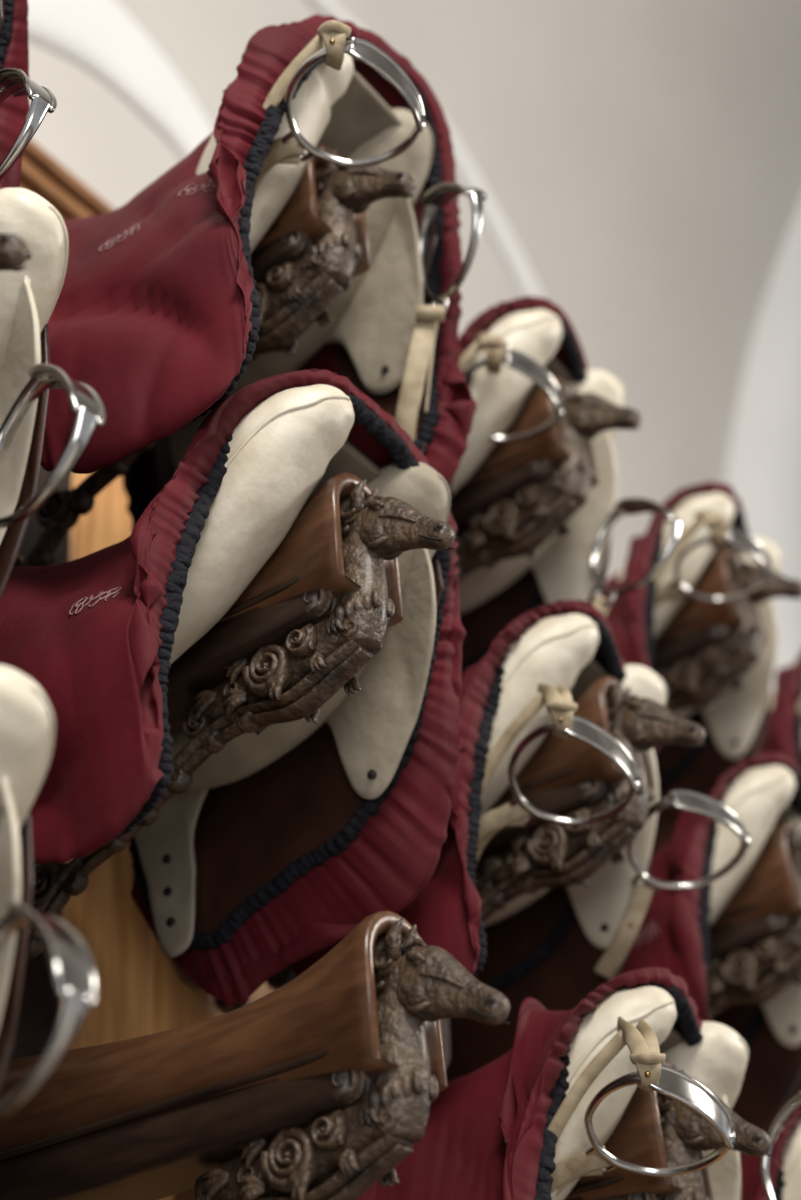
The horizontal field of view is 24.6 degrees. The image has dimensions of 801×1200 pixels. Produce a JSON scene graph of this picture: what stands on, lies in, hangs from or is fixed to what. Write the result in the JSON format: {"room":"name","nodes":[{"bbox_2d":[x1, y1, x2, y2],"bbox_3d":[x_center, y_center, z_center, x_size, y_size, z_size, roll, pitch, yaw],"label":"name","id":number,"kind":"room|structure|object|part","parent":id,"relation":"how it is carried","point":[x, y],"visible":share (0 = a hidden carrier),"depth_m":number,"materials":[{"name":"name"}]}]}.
{"room":"tack room","nodes":[
{"label":"tack room","id":0,"kind":"room"},
{"bbox_2d":[28,0,800,580],"bbox_3d":[4.155,-1.960,5.564,7.000,3.500,17.000,-24,-37,26],"label":"wall","id":1,"kind":"structure","parent":0,"point":[641,159],"depth_m":5.60,"materials":[{"name":"grey paint"}]},
{"bbox_2d":[28,0,212,159],"bbox_3d":[-0.642,-0.935,3.616,0.110,0.816,1.393,-24,-37,26],"label":"arch","id":2,"kind":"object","parent":1,"relation":"attached to","point":[101,37],"depth_m":3.83,"materials":[{"name":"white paint"}]},
{"bbox_2d":[305,0,543,297],"bbox_3d":[-0.141,-0.851,4.228,0.202,1.464,2.785,-22,-37,24],"label":"trim","id":3,"kind":"structure","parent":1,"relation":"attached to","point":[493,222],"depth_m":5.06,"materials":[{"name":"white paint"}]},
{"bbox_3d":[4.541,3.080,2.329,7.400,0.100,17.000,-24,-37,26],"label":"floor","id":4,"kind":"structure","parent":0,"visible":0},
{"bbox_2d":[9,140,274,1199],"bbox_3d":[0.716,1.861,3.601,0.270,3.920,8.328,-24,-37,26],"label":"panelling","id":5,"kind":"object","parent":4,"relation":"on","point":[142,992],"depth_m":2.55,"materials":[{"name":"brown wood"}]},
{"bbox_2d":[0,797,7,829],"bbox_3d":[-0.615,0.380,1.348,0.847,0.495,0.150,-25,-38,27],"label":"rack","id":6,"kind":"object","parent":5,"relation":"attached to","point":[3,809],"visible":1,"depth_m":1.24,"materials":[{"name":"brown wood"}]},
{"bbox_2d":[0,233,31,271],"bbox_3d":[-0.655,-0.048,1.628,0.847,0.495,0.150,-25,-38,27],"label":"rack","id":7,"kind":"object","parent":5,"relation":"attached to","point":[14,252],"visible":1,"depth_m":1.51,"materials":[{"name":"brown wood"}]},
{"bbox_2d":[0,185,105,597],"bbox_3d":[-0.583,-0.111,1.593,0.619,0.562,0.504,-24,-37,26],"label":"saddle","id":8,"kind":"object","parent":7,"relation":"on","point":[29,296],"visible":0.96,"depth_m":1.67,"materials":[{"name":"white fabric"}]},
{"bbox_3d":[-0.494,-0.178,1.744,0.478,0.265,0.140,-24,-37,26],"label":"panel","id":9,"kind":"part","parent":8,"relation":"part of","materials":[{"name":"beige leather"}]},
{"bbox_3d":[0.559,0.276,4.646,0.250,0.030,8.328,-24,-37,26],"label":"cornice","id":10,"kind":"part","parent":5,"relation":"part of","materials":[{"name":"brown wood"}]},
{"bbox_3d":[0.566,0.249,4.657,0.270,0.025,8.328,-24,-37,26],"label":"cornice","id":11,"kind":"part","parent":5,"relation":"part of","materials":[{"name":"brown wood"}]},
{"bbox_2d":[13,141,415,566],"bbox_3d":[-0.321,-0.248,2.309,0.847,0.495,0.150,-23,-37,25],"label":"rack","id":12,"kind":"object","parent":5,"relation":"attached to","point":[311,253],"visible":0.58,"depth_m":2.20,"materials":[{"name":"brown wood"}]},
{"bbox_2d":[40,14,486,529],"bbox_3d":[-0.211,-0.331,2.243,0.719,0.702,0.516,-24,-37,26],"label":"saddle","id":13,"kind":"object","parent":12,"relation":"on","point":[156,309],"visible":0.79,"depth_m":2.11,"materials":[{"name":"red fabric"}]},
{"bbox_3d":[-0.263,-0.460,2.207,0.480,0.381,0.124,-20,-36,21],"label":"panel","id":14,"kind":"part","parent":13,"relation":"part of","materials":[{"name":"beige leather"}]},
{"bbox_3d":[-0.144,-0.431,2.419,0.478,0.265,0.140,-24,-37,26],"label":"panel","id":15,"kind":"part","parent":13,"relation":"part of","materials":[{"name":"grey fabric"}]},
{"bbox_2d":[25,473,455,961],"bbox_3d":[-0.281,0.180,2.029,0.847,0.495,0.150,-23,-37,25],"label":"rack","id":16,"kind":"object","parent":5,"relation":"attached to","point":[324,603],"visible":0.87,"depth_m":1.94,"materials":[{"name":"brown wood"}]},
{"bbox_2d":[0,369,465,1006],"bbox_3d":[-0.224,0.124,2.005,0.573,0.555,0.538,-24,-37,26],"label":"saddle","id":17,"kind":"object","parent":16,"relation":"on","point":[287,837],"visible":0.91,"depth_m":2.04,"materials":[{"name":"red fabric"}]},
{"bbox_3d":[-0.252,-0.036,1.967,0.478,0.296,0.138,-24,-37,26],"label":"panel","id":18,"kind":"part","parent":17,"relation":"part of","materials":[{"name":"beige leather"}]},
{"bbox_3d":[-0.130,0.043,2.132,0.478,0.265,0.140,-24,-37,26],"label":"panel","id":19,"kind":"part","parent":17,"relation":"part of","materials":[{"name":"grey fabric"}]},
{"bbox_2d":[0,911,510,1199],"bbox_3d":[-0.241,0.607,1.748,0.847,0.495,0.150,-23,-37,25],"label":"rack","id":20,"kind":"object","parent":5,"relation":"attached to","point":[316,1087],"visible":1,"depth_m":1.69,"materials":[{"name":"brown wood"}]},
{"bbox_2d":[170,676,705,1013],"bbox_3d":[0.046,0.417,2.437,0.847,0.495,0.150,-23,-37,25],"label":"rack","id":21,"kind":"object","parent":5,"relation":"attached to","point":[569,777],"visible":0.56,"depth_m":2.34,"materials":[{"name":"brown wood"}]},
{"bbox_2d":[289,600,749,1081],"bbox_3d":[0.096,0.347,2.393,0.623,0.556,0.492,-24,-37,26],"label":"saddle","id":22,"kind":"object","parent":21,"relation":"on","point":[554,946],"visible":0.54,"depth_m":2.35,"materials":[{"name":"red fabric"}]},
{"bbox_3d":[0.054,0.210,2.386,0.478,0.296,0.138,-24,-37,26],"label":"panel","id":23,"kind":"part","parent":22,"relation":"part of","materials":[{"name":"beige leather"}]},
{"bbox_3d":[0.177,0.288,2.551,0.478,0.265,0.140,-24,-37,26],"label":"panel","id":24,"kind":"part","parent":22,"relation":"part of","materials":[{"name":"beige leather"}]},
{"bbox_2d":[173,1060,770,1199],"bbox_3d":[0.065,0.843,2.151,0.847,0.495,0.150,-25,-38,27],"label":"rack","id":25,"kind":"object","parent":5,"relation":"attached to","point":[656,1130],"visible":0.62,"depth_m":2.06,"materials":[{"name":"brown wood"}]},
{"bbox_2d":[358,967,800,1199],"bbox_3d":[0.165,0.755,2.098,0.706,0.578,0.497,-28,-39,30],"label":"saddle","id":26,"kind":"object","parent":25,"relation":"on","point":[537,1119],"visible":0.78,"depth_m":2.03,"materials":[{"name":"red fabric"}]},
{"bbox_3d":[0.111,0.630,2.097,0.478,0.296,0.138,-24,-37,26],"label":"panel","id":27,"kind":"part","parent":26,"relation":"part of","materials":[{"name":"beige leather"}]},
{"bbox_3d":[0.233,0.709,2.262,0.478,0.265,0.140,-24,-37,26],"label":"panel","id":28,"kind":"part","parent":26,"relation":"part of","materials":[{"name":"beige leather"}]},
{"bbox_2d":[450,376,640,582],"bbox_3d":[0.002,-0.009,2.719,0.847,0.495,0.150,-23,-37,25],"label":"rack","id":29,"kind":"object","parent":5,"relation":"attached to","point":[523,492],"visible":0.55,"depth_m":2.62,"materials":[{"name":"brown wood"}]},
{"bbox_2d":[448,296,683,677],"bbox_3d":[0.065,-0.087,2.666,0.614,0.554,0.505,-24,-37,26],"label":"saddle","id":30,"kind":"object","parent":29,"relation":"on","point":[511,348],"visible":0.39,"depth_m":2.71,"materials":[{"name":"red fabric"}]},
{"bbox_3d":[0.031,-0.225,2.658,0.478,0.296,0.138,-24,-37,26],"label":"panel","id":31,"kind":"part","parent":30,"relation":"part of","materials":[{"name":"beige leather"}]},
{"bbox_3d":[0.153,-0.146,2.823,0.478,0.265,0.140,-24,-37,26],"label":"panel","id":32,"kind":"part","parent":30,"relation":"part of","materials":[{"name":"beige leather"}]},
{"bbox_2d":[651,548,800,712],"bbox_3d":[0.326,0.230,3.129,0.847,0.495,0.150,-23,-37,25],"label":"rack","id":33,"kind":"object","parent":5,"relation":"attached to","point":[705,649],"visible":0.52,"depth_m":3.02,"materials":[{"name":"brown wood"}]},
{"bbox_2d":[601,481,782,856],"bbox_3d":[0.394,0.157,3.081,0.618,0.561,0.501,-24,-37,26],"label":"saddle","id":34,"kind":"object","parent":33,"relation":"on","point":[712,517],"visible":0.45,"depth_m":3.03,"materials":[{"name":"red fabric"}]},
{"bbox_3d":[0.354,0.013,3.068,0.478,0.296,0.138,-24,-37,26],"label":"panel","id":35,"kind":"part","parent":34,"relation":"part of","materials":[{"name":"beige leather"}]},
{"bbox_3d":[0.476,0.092,3.233,0.478,0.265,0.140,-24,-37,26],"label":"panel","id":36,"kind":"part","parent":34,"relation":"part of","materials":[{"name":"beige leather"}]},
{"bbox_2d":[707,822,800,1011],"bbox_3d":[0.366,0.657,2.849,0.847,0.495,0.150,-23,-37,25],"label":"rack","id":37,"kind":"object","parent":5,"relation":"attached to","point":[754,950],"visible":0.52,"depth_m":2.75,"materials":[{"name":"brown wood"}]},
{"bbox_2d":[620,752,800,1162],"bbox_3d":[0.412,0.588,2.808,0.572,0.555,0.501,-24,-37,26],"label":"saddle","id":38,"kind":"object","parent":37,"relation":"on","point":[763,791],"visible":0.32,"depth_m":2.72,"materials":[{"name":"red fabric"}]},
{"bbox_3d":[0.394,0.441,2.788,0.478,0.296,0.138,-24,-37,26],"label":"panel","id":39,"kind":"part","parent":38,"relation":"part of","materials":[{"name":"beige leather"}]},
{"bbox_3d":[0.516,0.520,2.953,0.478,0.265,0.140,-24,-37,26],"label":"panel","id":40,"kind":"part","parent":38,"relation":"part of","materials":[{"name":"beige leather"}]},
{"bbox_3d":[0.401,1.081,2.563,0.846,0.495,0.150,-24,-37,26],"label":"rack","id":41,"kind":"object","parent":5,"relation":"attached to","visible":0},
{"bbox_2d":[740,1107,800,1199],"bbox_3d":[0.458,1.016,2.527,0.584,0.560,0.521,-24,-37,26],"label":"saddle","id":42,"kind":"object","parent":41,"relation":"on","point":[785,1159],"visible":0.69,"depth_m":2.43,"materials":[{"name":"red fabric"}]},
{"bbox_3d":[-0.570,0.811,1.074,0.846,0.495,0.150,-24,-37,26],"label":"rack","id":43,"kind":"object","parent":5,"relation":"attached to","visible":0},
{"bbox_2d":[0,664,98,1117],"bbox_3d":[-0.543,0.312,1.312,0.612,0.553,0.492,-24,-37,26],"label":"saddle","id":44,"kind":"object","parent":43,"relation":"on","point":[27,722],"visible":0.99,"depth_m":1.39,"materials":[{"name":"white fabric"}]},
{"bbox_3d":[-0.455,0.250,1.464,0.478,0.265,0.140,-24,-37,26],"label":"panel","id":45,"kind":"part","parent":44,"relation":"part of","materials":[{"name":"beige leather"}]},
{"bbox_3d":[0.644,0.464,3.533,0.846,0.495,0.150,-24,-37,26],"label":"rack","id":46,"kind":"object","parent":5,"relation":"attached to","visible":0},
{"bbox_2d":[757,653,800,772],"bbox_3d":[0.714,0.391,3.486,0.622,0.558,0.512,-24,-37,26],"label":"saddle","id":47,"kind":"object","parent":46,"relation":"on","point":[782,732],"visible":0.12,"depth_m":3.32,"materials":[{"name":"red fabric"}]},
{"bbox_3d":[0.677,0.252,3.478,0.478,0.296,0.138,-24,-37,26],"label":"panel","id":48,"kind":"part","parent":47,"relation":"part of","materials":[{"name":"beige leather"}]},
{"bbox_3d":[0.684,0.892,3.253,0.846,0.495,0.150,-24,-37,26],"label":"rack","id":49,"kind":"object","parent":5,"relation":"attached to","visible":0},
{"bbox_2d":[780,1084,800,1127],"bbox_3d":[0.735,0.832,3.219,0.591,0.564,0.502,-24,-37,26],"label":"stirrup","id":50,"kind":"object","parent":49,"relation":"on","point":[799,1088],"visible":0.02,"depth_m":2.98,"materials":[{"name":"silver metal"}]},
{"bbox_3d":[-0.772,-0.435,1.958,0.846,0.495,0.150,-24,-37,26],"label":"rack","id":51,"kind":"object","parent":5,"relation":"attached to","visible":0},
{"bbox_2d":[0,0,56,187],"bbox_3d":[-0.684,-0.520,1.929,0.655,0.564,0.540,-24,-37,26],"label":"saddle","id":52,"kind":"object","parent":51,"relation":"on","point":[20,120],"visible":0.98,"depth_m":2.03,"materials":[{"name":"red fabric"}]},
{"bbox_2d":[726,201,800,693],"bbox_3d":[4.333,-0.198,4.434,7.000,7.699,1.350,-24,-37,26],"label":"arch","id":53,"kind":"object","parent":4,"relation":"on","point":[764,467],"depth_m":6.24,"materials":[{"name":"white paint"}]}
]}

